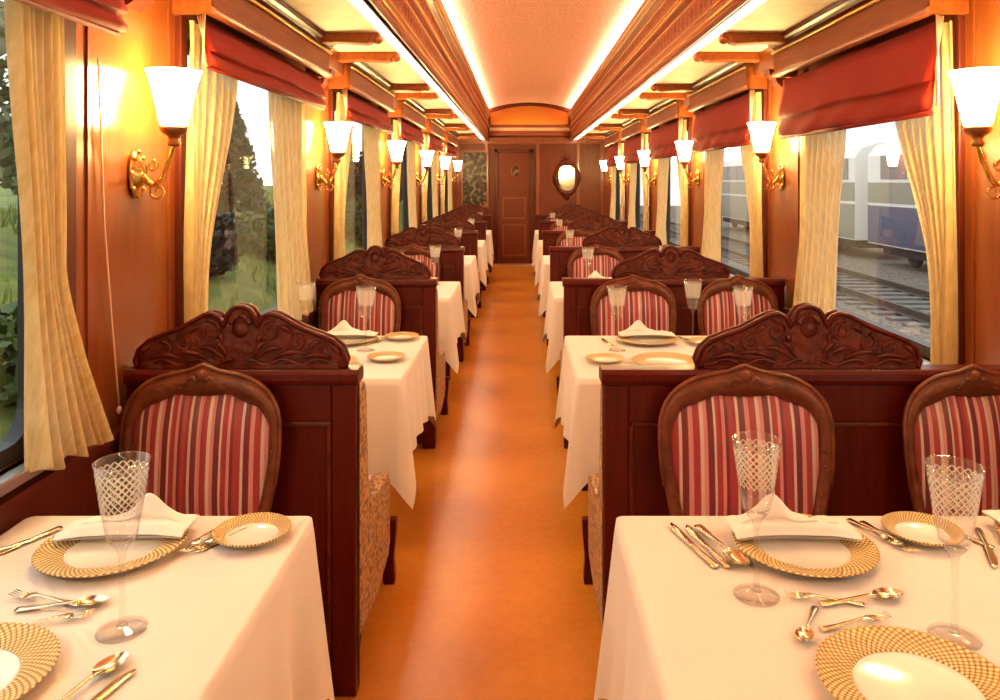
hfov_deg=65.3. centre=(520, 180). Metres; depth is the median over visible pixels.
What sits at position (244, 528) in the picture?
knife
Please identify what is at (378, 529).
chair
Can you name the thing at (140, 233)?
wall
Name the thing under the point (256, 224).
bush
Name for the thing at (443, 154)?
curtain
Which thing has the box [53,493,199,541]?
napkin
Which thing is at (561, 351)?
settee
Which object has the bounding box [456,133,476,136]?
ceiling beam
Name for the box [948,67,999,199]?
wall lamp
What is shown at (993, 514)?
napkin
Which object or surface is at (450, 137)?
pelmet
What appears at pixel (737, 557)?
spoon
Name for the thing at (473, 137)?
ceiling beam
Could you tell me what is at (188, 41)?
window
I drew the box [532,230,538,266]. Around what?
tablecloth
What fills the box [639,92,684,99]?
ceiling beam
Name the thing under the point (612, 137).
pelmet
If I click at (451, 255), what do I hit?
divider
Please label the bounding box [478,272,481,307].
settee
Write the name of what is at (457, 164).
wall lamp
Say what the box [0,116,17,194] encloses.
tree
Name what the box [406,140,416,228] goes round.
curtain
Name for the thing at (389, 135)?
trim
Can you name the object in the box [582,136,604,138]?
ceiling beam
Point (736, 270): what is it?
windowsill
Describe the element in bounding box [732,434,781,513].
bowl
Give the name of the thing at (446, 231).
dining chair
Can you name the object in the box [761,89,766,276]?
trim
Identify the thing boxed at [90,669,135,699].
knife
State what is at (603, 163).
wall lamp
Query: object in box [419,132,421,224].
trim
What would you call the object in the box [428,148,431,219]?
window
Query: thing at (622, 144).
curtain
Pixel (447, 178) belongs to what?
trim
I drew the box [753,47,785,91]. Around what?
capital
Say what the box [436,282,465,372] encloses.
tablecloth
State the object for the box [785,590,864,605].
fork
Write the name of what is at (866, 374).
divider
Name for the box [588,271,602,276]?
napkin
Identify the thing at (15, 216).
grass
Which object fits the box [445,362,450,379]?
dining table
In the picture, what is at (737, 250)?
railway track
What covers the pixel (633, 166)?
curtain
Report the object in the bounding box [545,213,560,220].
dining chair
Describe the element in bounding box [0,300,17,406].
bush
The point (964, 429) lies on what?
cushion
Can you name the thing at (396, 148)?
wall lamp
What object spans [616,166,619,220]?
window
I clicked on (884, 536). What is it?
fork
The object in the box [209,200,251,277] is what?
bush
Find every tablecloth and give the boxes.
[0,516,333,699]
[347,336,436,508]
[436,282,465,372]
[464,255,479,316]
[478,240,488,285]
[486,230,493,266]
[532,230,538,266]
[534,240,542,285]
[537,255,549,316]
[543,282,563,372]
[554,336,706,508]
[594,516,999,699]
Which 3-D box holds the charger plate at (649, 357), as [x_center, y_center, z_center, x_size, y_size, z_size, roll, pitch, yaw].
[0.630,0.786,3.390,0.300,0.022,0.300,0,0,-25]
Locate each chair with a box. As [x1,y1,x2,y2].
[118,362,281,515]
[318,274,400,335]
[360,381,397,644]
[396,244,440,281]
[439,228,459,240]
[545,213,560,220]
[550,219,573,229]
[556,228,592,245]
[568,244,623,276]
[590,275,676,335]
[651,244,681,251]
[658,363,834,515]
[697,275,778,335]
[902,363,999,515]
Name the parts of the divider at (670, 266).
panel moulding, panel, rail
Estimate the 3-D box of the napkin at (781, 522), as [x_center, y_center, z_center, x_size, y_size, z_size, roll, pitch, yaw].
[0.600,0.738,1.733,0.270,0.070,0.115,0,0,1]
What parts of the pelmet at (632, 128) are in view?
moulding, crown moulding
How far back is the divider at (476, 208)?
13.19 m
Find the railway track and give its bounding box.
[624,209,930,334]
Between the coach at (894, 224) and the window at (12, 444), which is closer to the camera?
the window at (12, 444)
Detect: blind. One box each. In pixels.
[15,0,127,36]
[197,14,326,109]
[342,89,391,133]
[397,118,423,145]
[426,133,443,152]
[444,142,456,157]
[606,142,620,166]
[623,133,644,164]
[648,118,682,159]
[691,89,754,152]
[777,14,943,139]
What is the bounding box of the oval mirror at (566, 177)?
[553,156,580,199]
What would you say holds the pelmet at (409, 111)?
attached to the wall at (140, 233)
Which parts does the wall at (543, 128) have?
arch panel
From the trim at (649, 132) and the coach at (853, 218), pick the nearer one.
the trim at (649, 132)
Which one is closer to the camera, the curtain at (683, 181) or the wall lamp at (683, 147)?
the wall lamp at (683, 147)
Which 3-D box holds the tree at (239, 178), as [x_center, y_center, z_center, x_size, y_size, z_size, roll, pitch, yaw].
[-6.967,-0.530,18.620,1.967,3.401,1.848,0,0,0]
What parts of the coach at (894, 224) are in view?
panel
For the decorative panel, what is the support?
attached to the wall at (543, 128)
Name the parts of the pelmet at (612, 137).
crown moulding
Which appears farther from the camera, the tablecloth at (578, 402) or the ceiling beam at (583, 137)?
the ceiling beam at (583, 137)
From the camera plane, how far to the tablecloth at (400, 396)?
3.15 m
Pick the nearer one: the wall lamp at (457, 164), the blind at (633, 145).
the blind at (633, 145)
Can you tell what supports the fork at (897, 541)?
on the tablecloth at (675, 626)
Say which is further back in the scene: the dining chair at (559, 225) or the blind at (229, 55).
the dining chair at (559, 225)
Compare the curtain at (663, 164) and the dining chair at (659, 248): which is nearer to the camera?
the dining chair at (659, 248)
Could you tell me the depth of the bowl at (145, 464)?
1.37 m
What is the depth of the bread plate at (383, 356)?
3.50 m
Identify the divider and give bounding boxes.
[123,302,363,696]
[315,245,437,448]
[383,224,464,361]
[420,214,477,317]
[440,207,486,290]
[456,203,491,272]
[535,203,609,229]
[538,207,627,239]
[542,214,655,317]
[549,224,699,361]
[562,245,785,448]
[599,302,999,629]
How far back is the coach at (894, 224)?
25.27 m
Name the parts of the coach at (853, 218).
panel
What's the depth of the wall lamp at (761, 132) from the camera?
4.55 m
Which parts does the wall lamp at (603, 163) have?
lamp shade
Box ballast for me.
[624,206,930,342]
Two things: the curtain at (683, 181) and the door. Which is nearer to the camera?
the curtain at (683, 181)
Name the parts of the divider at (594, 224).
rail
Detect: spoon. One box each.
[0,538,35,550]
[14,595,108,611]
[58,652,128,699]
[694,524,749,565]
[795,605,818,640]
[818,587,902,605]
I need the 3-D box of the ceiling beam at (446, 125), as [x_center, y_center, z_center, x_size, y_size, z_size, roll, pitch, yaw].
[-0.964,-0.739,10.640,0.468,0.082,0.080,0,0,0]
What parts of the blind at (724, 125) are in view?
pull cord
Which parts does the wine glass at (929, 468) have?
stem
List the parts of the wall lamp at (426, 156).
plate, scroll arm, lamp shade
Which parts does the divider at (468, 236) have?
rail, frame, panel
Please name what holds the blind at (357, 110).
attached to the window at (365, 198)
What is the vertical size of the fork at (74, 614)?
0.010 m
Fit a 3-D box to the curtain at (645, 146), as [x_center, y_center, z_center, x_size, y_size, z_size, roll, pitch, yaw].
[1.478,0.079,9.441,0.065,1.267,0.482,0,0,0]
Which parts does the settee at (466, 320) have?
panel, leg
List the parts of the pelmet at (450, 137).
crown moulding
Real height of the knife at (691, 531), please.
0.006 m
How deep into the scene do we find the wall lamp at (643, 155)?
8.89 m
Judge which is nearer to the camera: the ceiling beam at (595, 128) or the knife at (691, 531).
the knife at (691, 531)
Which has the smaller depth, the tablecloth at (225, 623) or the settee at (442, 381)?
the tablecloth at (225, 623)
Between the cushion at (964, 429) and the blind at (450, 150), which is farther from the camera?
the blind at (450, 150)
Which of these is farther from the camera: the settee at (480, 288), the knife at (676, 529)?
the settee at (480, 288)
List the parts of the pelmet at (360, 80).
crown moulding, moulding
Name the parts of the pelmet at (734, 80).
moulding, crown moulding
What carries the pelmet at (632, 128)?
attached to the wall at (982, 23)
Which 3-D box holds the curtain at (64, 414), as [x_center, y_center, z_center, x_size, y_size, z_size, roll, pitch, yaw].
[-1.143,0.079,1.944,0.052,1.267,0.390,0,0,3]
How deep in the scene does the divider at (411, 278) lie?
4.51 m
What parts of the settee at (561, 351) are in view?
leg, panel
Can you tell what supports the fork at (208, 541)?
on the tablecloth at (225, 623)
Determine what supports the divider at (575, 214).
on the floor
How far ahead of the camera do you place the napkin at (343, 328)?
3.90 m
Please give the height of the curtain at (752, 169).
1.267 m
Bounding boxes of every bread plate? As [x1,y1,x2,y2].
[211,512,291,547]
[367,351,404,361]
[385,332,418,340]
[586,353,623,363]
[688,337,705,344]
[880,511,965,546]
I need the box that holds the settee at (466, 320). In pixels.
[464,292,469,345]
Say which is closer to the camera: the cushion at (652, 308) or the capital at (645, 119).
the cushion at (652, 308)
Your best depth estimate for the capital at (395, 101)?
6.84 m
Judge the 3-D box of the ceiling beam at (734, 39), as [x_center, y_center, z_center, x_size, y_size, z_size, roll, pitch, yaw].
[1.292,-0.739,4.130,0.492,0.082,0.080,0,0,0]
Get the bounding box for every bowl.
[92,454,150,540]
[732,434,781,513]
[925,457,984,546]
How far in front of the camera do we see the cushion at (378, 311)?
4.43 m
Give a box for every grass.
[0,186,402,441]
[0,187,402,437]
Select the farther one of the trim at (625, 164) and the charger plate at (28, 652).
the trim at (625, 164)
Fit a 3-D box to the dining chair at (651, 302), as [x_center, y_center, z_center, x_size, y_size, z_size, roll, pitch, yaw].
[0.640,1.043,4.293,0.491,1.017,0.380,0,0,0]
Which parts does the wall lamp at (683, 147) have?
lamp shade, scroll arm, plate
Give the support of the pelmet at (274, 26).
attached to the wall at (140, 233)
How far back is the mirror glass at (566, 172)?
14.46 m
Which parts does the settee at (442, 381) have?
panel, leg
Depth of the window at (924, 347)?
3.19 m
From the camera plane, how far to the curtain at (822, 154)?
3.86 m
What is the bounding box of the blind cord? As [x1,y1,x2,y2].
[97,56,121,413]
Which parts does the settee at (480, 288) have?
leg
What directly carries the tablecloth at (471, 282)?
on the dining table
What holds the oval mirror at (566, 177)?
attached to the wall at (543, 128)
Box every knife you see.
[0,526,62,554]
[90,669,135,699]
[195,526,251,551]
[601,338,615,347]
[670,522,719,568]
[685,524,731,568]
[966,535,994,548]
[975,527,997,567]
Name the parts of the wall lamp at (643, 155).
lamp shade, scroll arm, plate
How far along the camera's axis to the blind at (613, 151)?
12.09 m
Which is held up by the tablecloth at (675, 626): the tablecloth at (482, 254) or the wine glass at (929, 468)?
the wine glass at (929, 468)
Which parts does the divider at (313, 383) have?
rail, panel moulding, panel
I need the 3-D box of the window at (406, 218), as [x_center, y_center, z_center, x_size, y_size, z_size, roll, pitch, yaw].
[-1.220,0.096,7.795,0.110,1.229,1.430,0,0,0]
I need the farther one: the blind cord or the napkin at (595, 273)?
the napkin at (595, 273)
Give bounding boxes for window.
[0,194,65,496]
[187,40,277,314]
[334,102,366,250]
[391,126,408,229]
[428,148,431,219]
[445,154,446,212]
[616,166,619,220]
[635,139,648,229]
[666,126,687,245]
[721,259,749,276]
[836,306,929,363]
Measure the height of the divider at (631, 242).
1.178 m
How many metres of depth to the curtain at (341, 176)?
4.92 m
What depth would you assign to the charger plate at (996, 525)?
1.75 m
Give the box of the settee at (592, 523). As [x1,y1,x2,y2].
[581,384,601,625]
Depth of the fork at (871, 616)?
1.40 m
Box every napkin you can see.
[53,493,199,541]
[328,320,378,336]
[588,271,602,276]
[618,320,674,336]
[724,494,862,540]
[982,509,999,523]
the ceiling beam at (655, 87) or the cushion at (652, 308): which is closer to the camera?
the cushion at (652, 308)
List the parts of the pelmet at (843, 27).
crown moulding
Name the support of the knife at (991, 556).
on the tablecloth at (675, 626)
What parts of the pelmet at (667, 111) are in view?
moulding, crown moulding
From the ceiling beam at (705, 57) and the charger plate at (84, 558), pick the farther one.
the ceiling beam at (705, 57)
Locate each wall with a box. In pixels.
[0,0,455,534]
[456,102,603,263]
[604,0,999,363]
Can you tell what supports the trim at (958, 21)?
attached to the wall at (982, 23)
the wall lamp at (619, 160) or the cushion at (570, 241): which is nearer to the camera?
the cushion at (570, 241)
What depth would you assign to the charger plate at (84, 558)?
1.64 m
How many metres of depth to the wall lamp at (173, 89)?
2.39 m
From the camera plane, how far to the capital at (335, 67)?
4.60 m
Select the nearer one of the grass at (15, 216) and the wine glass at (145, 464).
the wine glass at (145, 464)
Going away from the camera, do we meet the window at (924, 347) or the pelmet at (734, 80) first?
the window at (924, 347)
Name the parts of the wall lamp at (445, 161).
lamp shade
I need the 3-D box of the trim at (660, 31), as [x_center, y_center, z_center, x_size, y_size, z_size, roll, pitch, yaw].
[0.927,-1.032,6.940,0.116,0.595,15.120,0,0,0]
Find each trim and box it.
[64,18,76,318]
[175,15,186,326]
[329,89,333,261]
[366,0,490,140]
[388,117,390,237]
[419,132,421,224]
[439,152,440,215]
[447,178,447,211]
[568,0,748,140]
[625,164,626,220]
[649,132,650,229]
[688,117,691,245]
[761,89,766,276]
[951,15,964,363]
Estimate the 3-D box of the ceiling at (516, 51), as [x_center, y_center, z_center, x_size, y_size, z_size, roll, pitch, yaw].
[0.155,-1.450,6.940,1.600,0.240,15.120,0,0,0]
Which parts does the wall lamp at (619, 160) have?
lamp shade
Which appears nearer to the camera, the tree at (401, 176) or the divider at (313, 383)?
the divider at (313, 383)
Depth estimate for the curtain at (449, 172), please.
12.51 m
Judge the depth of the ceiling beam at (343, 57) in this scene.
4.70 m
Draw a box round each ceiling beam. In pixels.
[319,33,382,45]
[338,52,400,62]
[389,84,430,91]
[396,92,438,99]
[423,109,453,114]
[426,114,457,118]
[443,124,466,127]
[444,127,469,130]
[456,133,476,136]
[457,136,478,138]
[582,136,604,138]
[585,133,605,136]
[594,127,620,130]
[598,124,623,127]
[611,114,644,118]
[617,109,649,114]
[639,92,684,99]
[651,84,695,91]
[693,52,759,62]
[718,33,787,45]
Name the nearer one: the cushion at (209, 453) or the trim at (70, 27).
the trim at (70, 27)
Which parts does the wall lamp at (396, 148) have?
plate, scroll arm, lamp shade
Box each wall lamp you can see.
[128,67,202,199]
[315,122,351,190]
[382,141,405,187]
[416,151,433,185]
[437,157,450,184]
[452,161,461,183]
[600,161,610,183]
[615,157,629,184]
[638,151,655,185]
[675,141,699,187]
[747,122,784,190]
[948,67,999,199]
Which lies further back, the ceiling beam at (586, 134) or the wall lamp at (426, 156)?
the ceiling beam at (586, 134)
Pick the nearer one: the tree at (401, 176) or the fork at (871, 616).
the fork at (871, 616)
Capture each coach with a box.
[722,142,886,251]
[868,140,926,266]
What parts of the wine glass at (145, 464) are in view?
stem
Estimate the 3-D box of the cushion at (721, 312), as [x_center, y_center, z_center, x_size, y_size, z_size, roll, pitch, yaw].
[1.235,0.821,4.431,0.392,0.390,0.056,0,0,0]
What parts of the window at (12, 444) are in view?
frame, sill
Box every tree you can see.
[0,0,17,188]
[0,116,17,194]
[218,96,267,213]
[334,143,361,204]
[358,158,402,204]
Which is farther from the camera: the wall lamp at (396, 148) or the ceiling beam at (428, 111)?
the ceiling beam at (428, 111)
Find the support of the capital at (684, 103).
attached to the wall at (982, 23)
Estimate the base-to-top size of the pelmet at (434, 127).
0.200 m
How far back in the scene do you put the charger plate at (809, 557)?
1.64 m
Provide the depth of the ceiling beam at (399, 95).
6.87 m
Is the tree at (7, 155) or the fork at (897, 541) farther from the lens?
the tree at (7, 155)
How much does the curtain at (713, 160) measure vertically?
1.267 m
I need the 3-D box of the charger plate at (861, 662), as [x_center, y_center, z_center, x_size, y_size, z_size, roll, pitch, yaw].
[0.617,0.786,1.212,0.300,0.022,0.300,0,0,31]
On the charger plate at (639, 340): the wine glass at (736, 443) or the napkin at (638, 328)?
the napkin at (638, 328)
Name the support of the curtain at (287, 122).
hanging from the pelmet at (274, 26)
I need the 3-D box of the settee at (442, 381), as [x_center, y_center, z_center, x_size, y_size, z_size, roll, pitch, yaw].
[-0.825,1.093,4.896,0.694,0.915,0.612,0,0,0]
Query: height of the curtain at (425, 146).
1.267 m
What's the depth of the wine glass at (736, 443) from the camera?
1.49 m
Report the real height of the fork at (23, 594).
0.010 m
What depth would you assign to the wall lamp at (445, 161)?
11.06 m
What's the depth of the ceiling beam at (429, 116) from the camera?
9.04 m
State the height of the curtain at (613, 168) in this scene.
1.267 m
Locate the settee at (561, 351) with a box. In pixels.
[556,303,563,395]
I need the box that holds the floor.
[334,264,606,699]
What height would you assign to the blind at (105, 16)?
0.181 m
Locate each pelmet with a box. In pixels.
[172,0,335,76]
[328,62,395,111]
[388,99,426,128]
[421,119,445,139]
[441,131,457,146]
[604,131,624,146]
[621,119,650,139]
[646,99,691,128]
[687,62,768,111]
[767,0,968,76]
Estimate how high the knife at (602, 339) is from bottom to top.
0.007 m
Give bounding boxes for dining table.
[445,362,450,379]
[581,483,587,490]
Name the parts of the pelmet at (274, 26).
moulding, crown moulding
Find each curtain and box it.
[4,0,113,472]
[183,20,237,322]
[268,91,312,319]
[334,92,352,259]
[363,125,382,249]
[391,119,401,235]
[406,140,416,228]
[422,134,428,222]
[431,149,437,217]
[441,143,445,214]
[447,155,452,211]
[610,166,615,218]
[619,143,623,220]
[628,163,636,228]
[641,134,648,229]
[655,158,668,244]
[676,119,687,245]
[701,149,724,261]
[740,92,762,276]
[793,129,846,313]
[895,20,957,363]
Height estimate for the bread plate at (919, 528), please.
0.022 m
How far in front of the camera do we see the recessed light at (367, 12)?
4.54 m
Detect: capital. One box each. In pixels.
[124,0,155,12]
[318,48,342,88]
[387,92,397,115]
[643,114,655,130]
[681,92,699,117]
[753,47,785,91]
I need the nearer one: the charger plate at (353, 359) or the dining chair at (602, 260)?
the charger plate at (353, 359)
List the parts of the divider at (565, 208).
frame, rail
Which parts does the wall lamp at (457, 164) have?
lamp shade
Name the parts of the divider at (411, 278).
rail, panel, panel moulding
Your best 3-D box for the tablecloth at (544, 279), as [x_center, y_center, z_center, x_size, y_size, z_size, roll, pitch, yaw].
[0.839,1.050,7.930,1.339,0.506,0.998,0,0,0]
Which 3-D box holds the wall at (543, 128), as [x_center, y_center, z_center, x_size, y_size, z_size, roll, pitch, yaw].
[0.170,-0.010,14.453,2.920,3.120,0.255,0,0,0]
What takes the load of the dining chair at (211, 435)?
on the floor
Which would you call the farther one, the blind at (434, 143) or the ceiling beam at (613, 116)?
the blind at (434, 143)
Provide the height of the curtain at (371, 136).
1.267 m
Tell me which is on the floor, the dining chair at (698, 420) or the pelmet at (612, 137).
the dining chair at (698, 420)
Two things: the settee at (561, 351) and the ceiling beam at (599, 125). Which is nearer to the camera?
the settee at (561, 351)
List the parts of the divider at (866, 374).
panel, frame, panel moulding, rail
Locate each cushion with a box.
[133,394,268,515]
[325,290,394,335]
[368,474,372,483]
[407,255,435,276]
[553,226,567,229]
[559,237,585,245]
[572,255,618,276]
[597,291,669,335]
[671,395,819,515]
[704,291,771,335]
[914,395,999,515]
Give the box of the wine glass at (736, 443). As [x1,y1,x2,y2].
[732,433,782,604]
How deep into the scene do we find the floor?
3.28 m
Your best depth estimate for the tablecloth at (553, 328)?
5.31 m
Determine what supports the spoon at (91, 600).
on the tablecloth at (225, 623)
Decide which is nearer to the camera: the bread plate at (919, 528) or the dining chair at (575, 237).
the bread plate at (919, 528)
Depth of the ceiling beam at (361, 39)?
4.09 m
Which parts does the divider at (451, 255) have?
rail, panel moulding, frame, panel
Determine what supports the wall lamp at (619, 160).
attached to the wall at (982, 23)
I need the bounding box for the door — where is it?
[494,149,532,264]
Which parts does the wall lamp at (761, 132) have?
lamp shade, scroll arm, plate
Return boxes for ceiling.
[283,0,484,138]
[442,0,643,108]
[578,0,838,138]
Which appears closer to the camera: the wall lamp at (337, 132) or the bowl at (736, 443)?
the bowl at (736, 443)
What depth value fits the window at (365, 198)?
6.31 m
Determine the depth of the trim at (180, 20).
2.71 m
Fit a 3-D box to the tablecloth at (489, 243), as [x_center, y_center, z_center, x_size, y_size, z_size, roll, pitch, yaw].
[-0.796,1.051,12.264,0.747,0.506,0.988,0,0,0]
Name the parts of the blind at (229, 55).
pull cord, pull cord, pull cord, pull cord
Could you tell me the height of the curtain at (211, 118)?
1.267 m
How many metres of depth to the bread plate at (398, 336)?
3.96 m
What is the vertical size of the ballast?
0.230 m
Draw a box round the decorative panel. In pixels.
[461,150,488,206]
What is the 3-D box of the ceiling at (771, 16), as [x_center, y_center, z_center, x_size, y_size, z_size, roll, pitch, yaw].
[1.292,-0.805,6.940,0.675,0.050,15.120,0,0,0]
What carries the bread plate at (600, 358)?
on the tablecloth at (578, 402)
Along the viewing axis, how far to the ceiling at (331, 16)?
4.10 m
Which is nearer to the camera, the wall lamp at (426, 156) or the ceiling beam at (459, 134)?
the wall lamp at (426, 156)
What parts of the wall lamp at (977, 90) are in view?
lamp shade, scroll arm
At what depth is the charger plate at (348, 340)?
3.89 m
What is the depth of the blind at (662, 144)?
7.69 m
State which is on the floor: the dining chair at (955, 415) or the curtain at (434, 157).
the dining chair at (955, 415)
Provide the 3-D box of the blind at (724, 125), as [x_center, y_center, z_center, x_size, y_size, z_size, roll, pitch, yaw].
[1.431,-0.398,5.642,0.053,0.341,1.657,0,0,0]
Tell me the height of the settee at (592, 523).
0.915 m
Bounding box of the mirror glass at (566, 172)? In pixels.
[559,165,574,189]
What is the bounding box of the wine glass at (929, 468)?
[925,455,985,650]
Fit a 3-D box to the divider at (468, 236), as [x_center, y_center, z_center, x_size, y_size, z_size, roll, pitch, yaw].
[-0.837,0.961,8.880,0.699,1.178,0.096,0,0,0]
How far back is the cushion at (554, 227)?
10.96 m
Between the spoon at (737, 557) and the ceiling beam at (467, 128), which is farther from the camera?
the ceiling beam at (467, 128)
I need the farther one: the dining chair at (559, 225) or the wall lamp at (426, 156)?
the dining chair at (559, 225)
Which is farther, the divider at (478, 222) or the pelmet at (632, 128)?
the divider at (478, 222)
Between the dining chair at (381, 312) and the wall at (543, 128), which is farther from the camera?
the wall at (543, 128)
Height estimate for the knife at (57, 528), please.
0.006 m
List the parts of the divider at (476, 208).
rail, frame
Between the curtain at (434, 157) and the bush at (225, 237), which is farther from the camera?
the bush at (225, 237)
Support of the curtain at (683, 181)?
hanging from the pelmet at (667, 111)
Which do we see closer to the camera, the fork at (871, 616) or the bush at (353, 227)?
the fork at (871, 616)
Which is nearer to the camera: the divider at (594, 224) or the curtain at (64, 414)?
the curtain at (64, 414)
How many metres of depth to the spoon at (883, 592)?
1.48 m
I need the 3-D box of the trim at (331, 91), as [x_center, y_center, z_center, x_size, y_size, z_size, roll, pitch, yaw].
[-1.199,0.060,4.902,0.042,1.300,0.055,0,0,0]
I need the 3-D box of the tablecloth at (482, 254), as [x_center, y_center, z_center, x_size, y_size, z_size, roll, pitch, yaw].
[-0.796,1.051,10.095,0.747,0.506,0.988,0,0,0]
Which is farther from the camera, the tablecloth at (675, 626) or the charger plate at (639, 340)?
the charger plate at (639, 340)
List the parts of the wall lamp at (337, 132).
plate, scroll arm, lamp shade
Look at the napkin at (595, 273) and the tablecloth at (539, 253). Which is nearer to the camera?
the napkin at (595, 273)
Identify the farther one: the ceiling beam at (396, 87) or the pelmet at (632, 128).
the pelmet at (632, 128)
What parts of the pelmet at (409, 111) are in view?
moulding, crown moulding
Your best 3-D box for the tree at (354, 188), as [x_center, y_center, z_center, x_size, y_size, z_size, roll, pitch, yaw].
[-6.402,-0.073,26.969,2.908,2.769,2.843,0,0,3]
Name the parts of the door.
moulding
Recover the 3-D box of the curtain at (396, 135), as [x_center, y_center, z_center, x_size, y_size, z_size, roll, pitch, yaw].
[-1.138,0.079,7.260,0.065,1.267,0.461,0,0,0]
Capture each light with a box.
[349,0,483,139]
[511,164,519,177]
[575,0,765,139]
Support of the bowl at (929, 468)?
on the wine glass at (929, 468)
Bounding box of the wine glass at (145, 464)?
[91,452,150,642]
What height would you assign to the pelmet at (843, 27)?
0.200 m
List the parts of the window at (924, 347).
sill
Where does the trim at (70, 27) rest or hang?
attached to the wall at (140, 233)
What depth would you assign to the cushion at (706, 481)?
2.25 m
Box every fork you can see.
[8,589,79,606]
[27,609,93,623]
[178,520,225,551]
[194,537,213,548]
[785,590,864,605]
[819,611,891,630]
[846,518,903,544]
[859,520,918,551]
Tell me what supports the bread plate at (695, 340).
on the tablecloth at (578, 402)
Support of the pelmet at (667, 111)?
attached to the wall at (982, 23)
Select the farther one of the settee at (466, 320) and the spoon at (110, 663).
the settee at (466, 320)
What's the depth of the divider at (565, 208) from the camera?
13.19 m
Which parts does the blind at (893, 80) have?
pull cord, pull cord, pull cord, pull cord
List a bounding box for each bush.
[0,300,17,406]
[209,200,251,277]
[233,201,275,260]
[345,196,391,245]
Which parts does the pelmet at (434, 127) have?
moulding, crown moulding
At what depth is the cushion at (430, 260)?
6.62 m
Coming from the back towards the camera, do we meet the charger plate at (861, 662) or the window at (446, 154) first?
the window at (446, 154)
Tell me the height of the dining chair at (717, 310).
1.017 m
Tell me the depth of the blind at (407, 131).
7.63 m
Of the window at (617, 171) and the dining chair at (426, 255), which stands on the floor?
the dining chair at (426, 255)
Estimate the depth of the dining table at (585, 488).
3.90 m
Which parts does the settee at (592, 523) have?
leg, panel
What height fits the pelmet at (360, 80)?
0.200 m
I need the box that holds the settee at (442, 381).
[436,288,448,419]
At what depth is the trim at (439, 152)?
11.38 m
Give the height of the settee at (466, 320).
0.915 m
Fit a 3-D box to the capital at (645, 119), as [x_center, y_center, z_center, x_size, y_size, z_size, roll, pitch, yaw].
[1.490,-0.655,8.920,0.100,0.250,0.520,0,0,0]
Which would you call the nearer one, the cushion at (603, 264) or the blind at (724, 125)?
the blind at (724, 125)
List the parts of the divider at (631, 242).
panel moulding, panel, rail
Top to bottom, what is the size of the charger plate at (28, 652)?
0.022 m
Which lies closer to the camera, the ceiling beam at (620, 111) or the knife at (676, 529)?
the knife at (676, 529)
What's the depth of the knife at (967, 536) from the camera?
1.72 m
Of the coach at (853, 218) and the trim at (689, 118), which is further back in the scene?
the coach at (853, 218)
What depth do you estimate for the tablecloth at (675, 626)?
1.49 m
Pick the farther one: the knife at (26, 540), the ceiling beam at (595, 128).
the ceiling beam at (595, 128)
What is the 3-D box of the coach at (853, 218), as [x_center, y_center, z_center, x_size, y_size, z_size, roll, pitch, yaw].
[13.389,0.675,38.000,2.822,4.150,20.000,0,0,0]
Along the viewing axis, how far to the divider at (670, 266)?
4.51 m
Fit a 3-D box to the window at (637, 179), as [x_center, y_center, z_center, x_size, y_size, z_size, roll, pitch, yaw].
[1.560,0.096,9.965,0.110,1.229,1.430,0,0,0]
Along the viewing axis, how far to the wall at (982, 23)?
2.67 m
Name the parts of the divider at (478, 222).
rail, frame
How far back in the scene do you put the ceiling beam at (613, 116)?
9.04 m
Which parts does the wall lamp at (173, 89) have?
plate, scroll arm, lamp shade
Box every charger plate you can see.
[0,622,60,699]
[31,515,188,577]
[337,335,377,344]
[349,355,356,363]
[617,335,677,344]
[631,352,693,363]
[732,513,880,577]
[815,626,999,699]
[994,521,999,533]
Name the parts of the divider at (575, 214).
rail, frame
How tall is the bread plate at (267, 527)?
0.022 m
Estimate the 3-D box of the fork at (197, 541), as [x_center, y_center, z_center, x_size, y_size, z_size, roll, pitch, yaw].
[-0.700,0.789,1.735,0.023,0.012,0.171,0,0,12]
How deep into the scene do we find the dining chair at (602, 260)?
6.61 m
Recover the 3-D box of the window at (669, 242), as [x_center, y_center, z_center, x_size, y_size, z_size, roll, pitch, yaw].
[1.560,0.096,7.795,0.110,1.229,1.430,0,0,0]
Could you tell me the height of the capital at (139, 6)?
0.250 m
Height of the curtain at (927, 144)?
1.267 m
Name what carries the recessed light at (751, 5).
in the ceiling at (771, 16)
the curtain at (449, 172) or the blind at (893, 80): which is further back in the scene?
the curtain at (449, 172)
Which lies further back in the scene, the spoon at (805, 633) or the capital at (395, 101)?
the capital at (395, 101)

